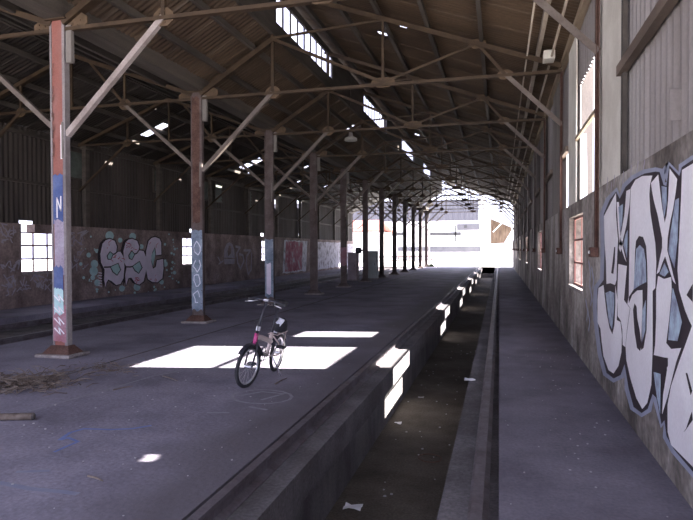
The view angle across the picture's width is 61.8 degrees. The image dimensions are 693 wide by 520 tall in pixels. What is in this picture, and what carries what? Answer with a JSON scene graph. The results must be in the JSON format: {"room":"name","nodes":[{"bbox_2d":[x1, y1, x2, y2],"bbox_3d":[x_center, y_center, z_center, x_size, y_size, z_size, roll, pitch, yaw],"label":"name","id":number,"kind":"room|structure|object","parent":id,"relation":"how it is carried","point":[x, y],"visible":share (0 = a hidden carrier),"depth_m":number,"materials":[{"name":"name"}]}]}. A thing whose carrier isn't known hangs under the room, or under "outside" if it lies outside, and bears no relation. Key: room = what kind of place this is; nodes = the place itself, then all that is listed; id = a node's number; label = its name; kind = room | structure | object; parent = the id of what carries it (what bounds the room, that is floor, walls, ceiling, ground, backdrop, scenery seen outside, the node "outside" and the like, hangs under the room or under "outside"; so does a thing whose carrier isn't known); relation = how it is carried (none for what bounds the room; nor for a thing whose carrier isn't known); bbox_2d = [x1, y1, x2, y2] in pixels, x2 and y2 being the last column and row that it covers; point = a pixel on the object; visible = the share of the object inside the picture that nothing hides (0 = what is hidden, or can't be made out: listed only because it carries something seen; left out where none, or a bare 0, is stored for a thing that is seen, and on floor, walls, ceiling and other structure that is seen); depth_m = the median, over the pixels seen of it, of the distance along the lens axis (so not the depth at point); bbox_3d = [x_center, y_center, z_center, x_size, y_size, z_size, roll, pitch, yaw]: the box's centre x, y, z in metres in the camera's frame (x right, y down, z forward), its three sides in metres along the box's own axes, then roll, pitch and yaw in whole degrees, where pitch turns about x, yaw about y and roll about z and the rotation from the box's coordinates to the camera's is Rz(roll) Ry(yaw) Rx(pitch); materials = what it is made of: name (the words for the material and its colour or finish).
{"room":"abandoned warehouse","nodes":[
{"label":"abandoned warehouse","id":0,"kind":"room"},
{"bbox_2d":[0,122,353,309],"bbox_3d":[-6.286,-1.314,28.120,0.350,5.429,53.200,0,1,15],"label":"wall","id":1,"kind":"structure","parent":0,"point":[122,251],"depth_m":21.35,"materials":[{"name":"paint"}]},
{"bbox_2d":[21,232,51,274],"bbox_3d":[-9.166,-0.208,17.290,0.320,1.230,1.650,0,1,15],"label":"window","id":2,"kind":"structure","parent":1,"relation":"in","point":[32,245],"depth_m":17.05,"materials":[{"name":"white metal"}]},
{"bbox_2d":[70,149,81,180],"bbox_3d":[-8.695,-3.043,18.560,0.090,0.910,0.910,0,1,15],"label":"air vent","id":3,"kind":"object","parent":1,"relation":"in","point":[75,156],"visible":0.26,"depth_m":18.57,"materials":[{"name":"grey metal"}]},
{"bbox_2d":[80,146,93,226],"bbox_3d":[-8.429,-2.369,18.818,0.245,2.570,0.360,0,1,15],"label":"stanchion","id":4,"kind":"object","parent":1,"relation":"attached to","point":[85,150],"visible":1,"depth_m":18.75,"materials":[{"name":"brown metal"}]},
{"bbox_2d":[155,165,164,230],"bbox_3d":[-7.360,-2.445,22.863,0.245,2.570,0.360,0,1,15],"label":"stanchion","id":5,"kind":"object","parent":1,"relation":"attached to","point":[158,167],"visible":1,"depth_m":22.79,"materials":[{"name":"brown metal"}]},
{"bbox_2d":[182,238,190,265],"bbox_3d":[-6.950,-0.367,25.675,0.320,1.230,1.700,0,1,15],"label":"window","id":6,"kind":"structure","parent":1,"relation":"in","point":[186,246],"depth_m":25.36,"materials":[{"name":"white metal"}]},
{"bbox_2d":[204,181,207,200],"bbox_3d":[-6.498,-3.201,26.873,0.090,0.910,0.810,0,1,15],"label":"air vent","id":7,"kind":"object","parent":1,"relation":"in","point":[205,182],"visible":0.28,"depth_m":26.78,"materials":[{"name":"grey metal"}]},
{"bbox_2d":[207,178,214,232],"bbox_3d":[-6.291,-2.522,26.909,0.245,2.570,0.360,0,1,15],"label":"stanchion","id":8,"kind":"object","parent":1,"relation":"attached to","point":[210,193],"visible":0.98,"depth_m":26.84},
{"bbox_2d":[213,183,222,202],"bbox_3d":[-6.204,-3.222,27.985,0.090,0.910,0.810,0,1,15],"label":"air vent","id":9,"kind":"object","parent":1,"relation":"in","point":[217,188],"visible":0.86,"depth_m":27.90,"materials":[{"name":"grey metal"}]},
{"bbox_2d":[244,190,251,207],"bbox_3d":[-5.316,-3.286,31.344,0.090,0.910,0.860,0,1,15],"label":"air vent","id":10,"kind":"object","parent":1,"relation":"in","point":[244,190],"visible":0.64,"depth_m":31.50,"materials":[{"name":"black metal"}]},
{"bbox_2d":[245,187,251,235],"bbox_3d":[-5.221,-2.599,30.954,0.245,2.570,0.360,0,1,15],"label":"stanchion","id":11,"kind":"object","parent":1,"relation":"attached to","point":[246,188],"visible":1,"depth_m":30.87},
{"bbox_2d":[275,194,280,236],"bbox_3d":[-4.152,-2.675,34.999,0.245,2.570,0.360,0,1,15],"label":"stanchion","id":12,"kind":"object","parent":1,"relation":"attached to","point":[276,195],"visible":1,"depth_m":34.92,"materials":[{"name":"metal"}]},
{"bbox_2d":[298,200,302,237],"bbox_3d":[-3.083,-2.752,39.045,0.245,2.570,0.360,0,1,15],"label":"stanchion","id":13,"kind":"object","parent":1,"relation":"attached to","point":[300,201],"visible":1,"depth_m":38.97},
{"bbox_2d":[318,205,321,238],"bbox_3d":[-2.014,-2.829,43.090,0.245,2.570,0.360,0,1,15],"label":"stanchion","id":14,"kind":"object","parent":1,"relation":"attached to","point":[318,205],"visible":0.73,"depth_m":43.02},
{"bbox_2d":[333,208,336,239],"bbox_3d":[-0.945,-2.906,47.136,0.245,2.570,0.360,0,1,15],"label":"stanchion","id":15,"kind":"object","parent":1,"relation":"attached to","point":[334,234],"visible":0.81,"depth_m":47.05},
{"bbox_2d":[0,266,362,324],"bbox_3d":[-5.100,1.352,28.737,1.740,0.470,54.900,0,1,15],"label":"floor strip","id":16,"kind":"object","parent":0,"point":[7,316],"visible":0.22,"depth_m":19.43,"materials":[{"name":"concrete"}]},
{"bbox_2d":[0,268,390,338],"bbox_3d":[-2.760,1.493,28.121,3.100,0.400,54.900,0,1,15],"label":"floor","id":17,"kind":"structure","parent":0,"point":[10,333],"depth_m":16.66,"materials":[{"name":"grey concrete"}]},
{"bbox_2d":[0,267,378,331],"bbox_3d":[-3.602,1.223,28.338,0.130,0.135,54.900,0,1,15],"label":"rail","id":18,"kind":"object","parent":17,"relation":"on","point":[5,327],"visible":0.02,"depth_m":17.38,"materials":[{"name":"metal"}]},
{"bbox_2d":[0,267,399,344],"bbox_3d":[-1.988,1.227,27.912,0.130,0.135,54.900,0,1,15],"label":"rail","id":19,"kind":"object","parent":17,"relation":"on","point":[8,340],"visible":0.62,"depth_m":14.74,"materials":[{"name":"metal"}]},
{"bbox_2d":[0,267,435,393],"bbox_3d":[0.164,1.364,27.345,2.950,0.470,54.900,0,1,15],"label":"strip","id":20,"kind":"object","parent":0,"point":[121,340],"visible":0.5,"depth_m":11.58,"materials":[{"name":"concrete"}]},
{"bbox_2d":[35,17,89,358],"bbox_3d":[-4.397,-1.094,8.911,0.630,5.153,0.470,0,1,15],"label":"steel column","id":21,"kind":"structure","parent":20,"relation":"on","point":[61,42],"depth_m":8.86,"materials":[{"name":"brown metal"}]},
{"bbox_2d":[0,0,600,136],"bbox_3d":[-3.877,-3.836,8.721,14.290,3.911,0.140,0,1,15],"label":"roof truss","id":22,"kind":"object","parent":21,"relation":"on","point":[76,17],"visible":0.99,"depth_m":8.55,"materials":[{"name":"metal"}]},
{"bbox_2d":[0,358,164,395],"bbox_3d":[-3.544,1.377,7.274,1.886,0.245,2.573,0,1,15],"label":"dry twigs","id":23,"kind":"object","parent":20,"relation":"on","point":[19,381],"visible":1,"depth_m":6.87,"materials":[{"name":"brown plant"}]},
{"bbox_2d":[181,90,215,323],"bbox_3d":[-3.328,-1.171,12.956,0.630,5.153,0.470,0,1,15],"label":"steel column","id":24,"kind":"structure","parent":20,"relation":"on","point":[199,107],"depth_m":12.89,"materials":[{"name":"metal"}]},
{"bbox_2d":[0,2,561,171],"bbox_3d":[-2.808,-3.912,12.767,14.290,3.911,0.140,0,1,15],"label":"roof truss","id":25,"kind":"object","parent":24,"relation":"on","point":[210,90],"visible":0.96,"depth_m":12.34,"materials":[{"name":"metal"}]},
{"bbox_2d":[257,128,277,305],"bbox_3d":[-2.259,-1.247,17.001,0.630,5.153,0.470,0,1,15],"label":"steel column","id":26,"kind":"structure","parent":20,"relation":"on","point":[270,140],"depth_m":16.95,"materials":[{"name":"metal"}]},
{"bbox_2d":[78,51,544,191],"bbox_3d":[-1.739,-3.989,16.812,14.290,3.911,0.140,0,1,15],"label":"roof truss","id":27,"kind":"object","parent":26,"relation":"on","point":[280,129],"visible":0.92,"depth_m":16.46,"materials":[{"name":"metal"}]},
{"bbox_2d":[304,152,323,294],"bbox_3d":[-1.189,-1.324,21.047,0.630,5.153,0.470,0,1,15],"label":"steel column","id":28,"kind":"structure","parent":20,"relation":"on","point":[314,160],"depth_m":21.00,"materials":[{"name":"metal"}]},
{"bbox_2d":[153,91,534,201],"bbox_3d":[-0.669,-4.066,20.857,14.290,3.911,0.140,0,1,15],"label":"roof truss","id":29,"kind":"object","parent":28,"relation":"on","point":[361,154],"visible":0.7,"depth_m":20.49,"materials":[{"name":"metal"}]},
{"bbox_2d":[336,168,351,286],"bbox_3d":[-0.120,-1.401,25.092,0.630,5.153,0.470,0,1,15],"label":"steel column","id":30,"kind":"structure","parent":20,"relation":"on","point":[344,180],"depth_m":25.04,"materials":[{"name":"metal"}]},
{"bbox_2d":[206,117,529,208],"bbox_3d":[0.400,-4.142,24.903,14.290,3.911,0.140,0,1,15],"label":"roof truss","id":31,"kind":"object","parent":30,"relation":"on","point":[384,169],"visible":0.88,"depth_m":24.55,"materials":[{"name":"metal"}]},
{"bbox_2d":[347,252,359,280],"bbox_3d":[0.358,0.338,30.518,0.560,1.475,0.590,0,1,15],"label":"cabinet","id":32,"kind":"object","parent":20,"relation":"on","point":[353,257],"visible":0.86,"depth_m":30.28,"materials":[{"name":"metal"}]},
{"bbox_2d":[355,179,371,281],"bbox_3d":[0.853,-1.477,29.145,0.820,5.153,0.505,0,1,15],"label":"steel column","id":33,"kind":"structure","parent":20,"relation":"on","point":[365,183],"depth_m":29.08,"materials":[{"name":"metal"}]},
{"bbox_2d":[244,136,524,214],"bbox_3d":[1.469,-4.219,28.948,14.290,3.911,0.140,0,1,15],"label":"roof truss","id":34,"kind":"object","parent":33,"relation":"on","point":[400,180],"visible":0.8,"depth_m":28.60,"materials":[{"name":"metal"}]},
{"bbox_2d":[368,251,378,278],"bbox_3d":[1.344,0.274,31.704,0.780,1.555,0.590,0,1,15],"label":"cabinet","id":35,"kind":"object","parent":20,"relation":"on","point":[372,255],"visible":0.62,"depth_m":31.43,"materials":[{"name":"grey metal"}]},
{"bbox_2d":[378,188,387,277],"bbox_3d":[2.018,-1.554,33.183,0.630,5.153,0.470,0,1,15],"label":"steel column","id":36,"kind":"structure","parent":20,"relation":"on","point":[382,193],"depth_m":33.13,"materials":[{"name":"metal"}]},
{"bbox_2d":[274,150,520,218],"bbox_3d":[2.538,-4.296,32.993,14.290,3.911,0.140,0,1,15],"label":"roof truss","id":37,"kind":"object","parent":36,"relation":"on","point":[412,189],"visible":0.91,"depth_m":32.66,"materials":[{"name":"metal"}]},
{"bbox_2d":[389,194,399,274],"bbox_3d":[3.088,-1.631,37.228,0.630,5.153,0.470,0,1,15],"label":"steel column","id":38,"kind":"structure","parent":20,"relation":"on","point":[394,198],"depth_m":37.18,"materials":[{"name":"metal"}]},
{"bbox_2d":[8,0,428,210],"bbox_3d":[0.426,-4.169,27.171,0.360,0.300,54.900,0,1,15],"label":"beam","id":39,"kind":"structure","parent":38,"relation":"on","point":[112,40],"depth_m":11.49,"materials":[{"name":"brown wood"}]},
{"bbox_2d":[298,161,518,221],"bbox_3d":[3.607,-4.372,37.039,14.290,3.911,0.140,0,1,15],"label":"roof truss","id":40,"kind":"object","parent":38,"relation":"on","point":[399,194],"visible":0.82,"depth_m":36.63,"materials":[{"name":"metal"}]},
{"bbox_2d":[400,200,409,271],"bbox_3d":[4.157,-1.707,41.274,0.630,5.153,0.470,0,1,15],"label":"steel column","id":41,"kind":"structure","parent":20,"relation":"on","point":[405,203],"depth_m":41.22,"materials":[{"name":"metal"}]},
{"bbox_2d":[318,170,516,224],"bbox_3d":[4.677,-4.449,41.084,14.290,3.911,0.140,0,1,15],"label":"roof truss","id":42,"kind":"object","parent":41,"relation":"on","point":[430,185],"visible":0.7,"depth_m":40.71,"materials":[{"name":"metal"}]},
{"bbox_2d":[409,204,417,269],"bbox_3d":[5.226,-1.784,45.319,0.630,5.153,0.470,0,1,15],"label":"steel column","id":43,"kind":"structure","parent":20,"relation":"on","point":[413,209],"depth_m":45.27,"materials":[{"name":"metal"}]},
{"bbox_2d":[332,177,514,226],"bbox_3d":[5.746,-4.526,45.130,14.290,3.911,0.140,0,1,15],"label":"roof truss","id":44,"kind":"object","parent":43,"relation":"on","point":[417,204],"visible":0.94,"depth_m":44.73,"materials":[{"name":"metal"}]},
{"bbox_2d":[417,208,422,267],"bbox_3d":[6.295,-1.861,49.364,0.630,5.153,0.470,0,1,15],"label":"steel column","id":45,"kind":"structure","parent":20,"relation":"on","point":[421,212],"depth_m":49.31,"materials":[{"name":"metal"}]},
{"bbox_2d":[347,184,513,228],"bbox_3d":[6.815,-4.603,49.175,14.290,3.911,0.140,0,1,15],"label":"roof truss","id":46,"kind":"object","parent":45,"relation":"on","point":[441,208],"visible":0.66,"depth_m":48.82,"materials":[{"name":"metal"}]},
{"bbox_2d":[423,211,428,266],"bbox_3d":[7.364,-1.938,53.410,0.630,5.153,0.470,0,1,15],"label":"steel column","id":47,"kind":"structure","parent":20,"relation":"on","point":[426,212],"depth_m":53.36,"materials":[{"name":"metal"}]},
{"bbox_2d":[357,190,511,229],"bbox_3d":[7.884,-4.679,53.220,14.290,3.911,0.140,0,1,15],"label":"roof truss","id":48,"kind":"object","parent":47,"relation":"on","point":[428,211],"visible":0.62,"depth_m":52.80,"materials":[{"name":"metal"}]},
{"bbox_2d":[0,266,477,519],"bbox_3d":[3.296,1.305,26.516,3.530,0.404,54.900,0,1,15],"label":"floor","id":49,"kind":"structure","parent":0,"point":[162,436],"depth_m":5.76,"materials":[{"name":"concrete"}]},
{"bbox_2d":[0,413,35,419],"bbox_3d":[-3.292,1.475,5.434,0.702,0.068,0.072,0,1,-4],"label":"fallen branch","id":50,"kind":"object","parent":49,"relation":"on","point":[3,416],"visible":1,"depth_m":5.42,"materials":[{"name":"wood"}]},
{"bbox_2d":[87,475,102,481],"bbox_3d":[-1.750,1.520,4.034,0.169,0.019,0.016,1,1,32],"label":"stick","id":51,"kind":"object","parent":49,"relation":"on","point":[89,476],"visible":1,"depth_m":4.03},
{"bbox_2d":[235,297,287,387],"bbox_3d":[-0.958,0.963,7.148,0.545,1.050,1.408,0,1,2],"label":"bicycle","id":52,"kind":"object","parent":49,"relation":"on","point":[271,340],"visible":1,"depth_m":6.86,"materials":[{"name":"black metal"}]},
{"bbox_2d":[272,318,287,332],"bbox_3d":[-0.856,0.837,7.519,0.201,0.214,0.248,0,1,15],"label":"bag","id":53,"kind":"object","parent":52,"relation":"attached to","point":[281,325],"visible":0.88,"depth_m":7.43,"materials":[{"name":"black fabric"}]},
{"bbox_2d":[0,0,580,212],"bbox_3d":[0.932,-5.139,26.967,15.000,2.527,54.800,0,1,15],"label":"ceiling","id":54,"kind":"structure","parent":0,"point":[207,47],"depth_m":14.76,"materials":[{"name":"brown wood"}]},
{"bbox_2d":[345,74,356,141],"bbox_3d":[0.135,-4.775,18.081,0.400,2.085,0.400,0,1,15],"label":"pendant lamp","id":55,"kind":"object","parent":54,"relation":"hanging from","point":[350,138],"visible":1,"depth_m":18.03,"materials":[{"name":"grey metal"}]},
{"bbox_2d":[543,48,554,63],"bbox_3d":[3.767,-3.822,10.777,0.200,0.230,0.300,0,1,15],"label":"fitting","id":56,"kind":"object","parent":54,"relation":"attached to","point":[547,58],"visible":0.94,"depth_m":10.65,"materials":[{"name":"metal"}]},
{"bbox_2d":[234,0,441,193],"bbox_3d":[1.607,-5.612,24.504,0.080,1.092,50.400,0,1,15],"label":"wall","id":57,"kind":"structure","parent":0,"point":[266,19],"depth_m":16.94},
{"bbox_2d":[279,0,331,77],"bbox_3d":[-0.994,-5.507,14.665,0.024,0.640,4.415,0,1,15],"label":"window","id":58,"kind":"structure","parent":57,"relation":"in","point":[288,9],"depth_m":14.40,"materials":[{"name":"metal"}]},
{"bbox_2d":[364,95,386,133],"bbox_3d":[1.145,-5.660,22.756,0.024,0.640,4.415,0,1,15],"label":"window","id":59,"kind":"structure","parent":57,"relation":"in","point":[364,95],"depth_m":22.44,"materials":[{"name":"metal"}]},
{"bbox_2d":[404,141,412,160],"bbox_3d":[3.283,-5.814,30.846,0.024,0.640,4.415,0,1,15],"label":"window","id":60,"kind":"structure","parent":57,"relation":"in","point":[408,146],"depth_m":30.97,"materials":[{"name":"metal"}]},
{"bbox_2d":[226,268,481,519],"bbox_3d":[5.157,1.376,26.026,0.320,0.270,54.900,0,1,15],"label":"ledge","id":61,"kind":"object","parent":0,"point":[279,497],"visible":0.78,"depth_m":5.41,"materials":[{"name":"concrete"}]},
{"bbox_2d":[186,267,479,519],"bbox_3d":[5.065,1.173,26.046,0.130,0.135,54.900,0,1,15],"label":"platform edge","id":62,"kind":"object","parent":61,"relation":"on","point":[232,495],"visible":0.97,"depth_m":4.97,"materials":[{"name":"grey concrete"}]},
{"bbox_2d":[289,273,480,519],"bbox_3d":[5.004,1.961,26.077,0.400,0.899,54.900,0,1,15],"label":"wall","id":63,"kind":"structure","parent":0,"point":[320,501],"depth_m":7.15,"materials":[{"name":"concrete"}]},
{"bbox_2d":[325,278,492,519],"bbox_3d":[5.798,2.262,25.873,1.240,0.300,54.900,0,1,15],"label":"floor","id":64,"kind":"structure","parent":0,"point":[416,495],"depth_m":7.87,"materials":[{"name":"grey concrete"}]},
{"bbox_2d":[11,322,667,516],"bbox_3d":[0.396,1.918,9.628,6.259,1.006,13.108,0,1,15],"label":"grit","id":65,"kind":"object","parent":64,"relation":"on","point":[254,322],"visible":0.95,"depth_m":6.12,"materials":[{"name":"grey gravel"}]},
{"bbox_2d":[343,502,362,510],"bbox_3d":[0.065,2.471,5.796,0.181,0.031,0.127,0,1,15],"label":"paper scrap","id":66,"kind":"object","parent":64,"relation":"on","point":[347,505],"visible":1,"depth_m":5.79,"materials":[{"name":"white paper"}]},
{"bbox_2d":[437,268,498,519],"bbox_3d":[6.579,1.369,25.650,0.380,0.290,54.900,0,1,15],"label":"floor","id":67,"kind":"structure","parent":0,"point":[454,503],"depth_m":5.12,"materials":[{"name":"concrete"}]},
{"bbox_2d":[467,267,498,519],"bbox_3d":[6.636,1.157,25.631,0.130,0.135,54.900,0,1,15],"label":"rail","id":68,"kind":"object","parent":67,"relation":"on","point":[478,507],"visible":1,"depth_m":4.91,"materials":[{"name":"grey metal"}]},
{"bbox_2d":[481,267,494,277],"bbox_3d":[12.861,1.266,52.592,1.240,1.280,0.400,0,1,15],"label":"wall","id":69,"kind":"structure","parent":0,"point":[483,274],"depth_m":52.41,"materials":[{"name":"concrete"}]},
{"bbox_2d":[499,267,692,519],"bbox_3d":[7.318,1.316,25.454,1.150,0.400,54.900,0,1,15],"label":"floor","id":70,"kind":"structure","parent":0,"point":[630,483],"depth_m":4.81,"materials":[{"name":"concrete"}]},
{"bbox_2d":[513,0,692,508],"bbox_3d":[7.998,-1.333,25.224,0.330,5.503,54.900,0,1,15],"label":"wall","id":71,"kind":"structure","parent":0,"point":[631,323],"depth_m":5.34,"materials":[{"name":"paint"}]},
{"bbox_2d":[512,211,512,249],"bbox_3d":[14.732,-2.604,51.450,0.109,3.450,0.160,0,1,15],"label":"stanchion","id":72,"kind":"object","parent":71,"relation":"attached to","point":[512,211],"visible":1,"depth_m":51.44,"materials":[{"name":"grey metal"}]},
{"bbox_2d":[513,208,513,249],"bbox_3d":[13.663,-2.527,47.404,0.109,3.450,0.160,0,1,15],"label":"stanchion","id":73,"kind":"object","parent":71,"relation":"attached to","point":[513,208],"visible":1,"depth_m":47.36,"materials":[{"name":"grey metal"}]},
{"bbox_2d":[515,202,516,249],"bbox_3d":[11.525,-2.374,39.314,0.109,3.450,0.160,0,1,15],"label":"stanchion","id":74,"kind":"object","parent":71,"relation":"attached to","point":[516,202],"visible":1,"depth_m":39.27,"materials":[{"name":"brown metal"}]},
{"bbox_2d":[517,194,518,250],"bbox_3d":[10.455,-2.297,35.268,0.109,3.450,0.160,0,1,15],"label":"stanchion","id":75,"kind":"object","parent":71,"relation":"attached to","point":[518,194],"visible":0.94,"depth_m":35.25,"materials":[{"name":"brown metal"}]},
{"bbox_2d":[519,187,521,250],"bbox_3d":[9.386,-2.220,31.223,0.109,3.450,0.160,0,1,15],"label":"stanchion","id":76,"kind":"object","parent":71,"relation":"attached to","point":[521,187],"visible":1,"depth_m":31.16,"materials":[{"name":"brown metal"}]},
{"bbox_2d":[522,178,524,250],"bbox_3d":[8.317,-2.143,27.177,0.109,3.450,0.160,0,1,15],"label":"stanchion","id":77,"kind":"object","parent":71,"relation":"attached to","point":[524,178],"visible":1,"depth_m":27.16,"materials":[{"name":"brown metal"}]},
{"bbox_2d":[526,165,528,250],"bbox_3d":[7.248,-2.067,23.132,0.109,3.450,0.160,0,1,15],"label":"stanchion","id":78,"kind":"object","parent":71,"relation":"attached to","point":[527,249],"visible":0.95,"depth_m":23.12,"materials":[{"name":"brown metal"}]},
{"bbox_2d":[532,151,535,251],"bbox_3d":[6.179,-1.990,19.087,0.109,3.450,0.160,0,1,15],"label":"stanchion","id":79,"kind":"object","parent":71,"relation":"attached to","point":[533,249],"visible":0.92,"depth_m":19.03,"materials":[{"name":"brown metal"}]},
{"bbox_2d":[537,232,541,271],"bbox_3d":[5.858,-0.263,17.115,0.320,1.170,1.650,0,1,15],"label":"window","id":80,"kind":"structure","parent":71,"relation":"in","point":[538,269],"depth_m":17.90,"materials":[{"name":"red metal"}]},
{"bbox_2d":[541,119,545,252],"bbox_3d":[5.109,-1.913,15.041,0.109,3.450,0.160,0,1,15],"label":"stanchion","id":81,"kind":"object","parent":71,"relation":"attached to","point":[543,248],"visible":1,"depth_m":15.02,"materials":[{"name":"brown metal"}]},
{"bbox_2d":[556,71,562,253],"bbox_3d":[4.040,-1.837,10.996,0.109,3.450,0.160,0,1,15],"label":"stanchion","id":82,"kind":"object","parent":71,"relation":"attached to","point":[558,250],"visible":1,"depth_m":10.96,"materials":[{"name":"brown metal"}]},
{"bbox_2d":[568,215,582,293],"bbox_3d":[3.719,-0.109,9.024,0.320,1.170,1.650,0,1,15],"label":"window","id":83,"kind":"structure","parent":71,"relation":"in","point":[577,287],"depth_m":9.38,"materials":[{"name":"red metal"}]},
{"bbox_2d":[581,64,592,194],"bbox_3d":[3.842,-2.199,9.257,0.190,2.560,0.004,0,1,15],"label":"window","id":84,"kind":"structure","parent":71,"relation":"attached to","point":[587,86],"depth_m":9.25,"materials":[{"name":"white glass"}]},
{"bbox_2d":[588,0,599,256],"bbox_3d":[2.971,-1.760,6.951,0.109,3.450,0.160,0,1,15],"label":"stanchion","id":85,"kind":"object","parent":71,"relation":"attached to","point":[592,251],"visible":1,"depth_m":6.92,"materials":[{"name":"brown metal"}]},
{"label":"outside","id":86,"kind":"structure","parent":0,"visible":0},
{"bbox_2d":[22,252,512,272],"bbox_3d":[18.716,-0.502,129.530,150.000,0.570,380.000,0,1,15],"label":"ground","id":87,"kind":"structure","parent":86,"point":[39,265],"depth_m":65.37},
{"bbox_2d":[261,199,480,259],"bbox_3d":[4.173,-4.878,100.032,37.732,9.333,12.300,0,1,15],"label":"warehouse","id":88,"kind":"structure","parent":87,"relation":"on","point":[455,236],"depth_m":90.96,"materials":[{"name":"white paint"}]},
{"bbox_2d":[353,220,391,262],"bbox_3d":[0.529,-2.494,76.367,10.156,5.449,8.800,0,1,15],"label":"house","id":89,"kind":"structure","parent":87,"relation":"on","point":[373,225],"depth_m":72.12,"materials":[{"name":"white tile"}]},
{"bbox_2d":[378,255,431,262],"bbox_3d":[6.629,-0.063,66.525,6.480,0.918,0.120,0,1,15],"label":"railing","id":90,"kind":"object","parent":87,"relation":"on","point":[387,260],"visible":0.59,"depth_m":66.44,"materials":[{"name":"white metal"}]},
{"bbox_2d":[481,195,485,259],"bbox_3d":[20.254,-4.754,85.646,0.700,9.530,0.500,0,1,15],"label":"concrete post","id":91,"kind":"object","parent":87,"relation":"on","point":[483,214],"visible":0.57,"depth_m":85.41,"materials":[{"name":"white concrete"}]},
{"bbox_2d":[487,214,512,261],"bbox_3d":[20.528,-2.951,76.348,3.797,6.263,3.200,0,1,15],"label":"lean to","id":92,"kind":"object","parent":87,"relation":"on","point":[499,232],"visible":0.8,"depth_m":77.24,"materials":[{"name":"white paint"}]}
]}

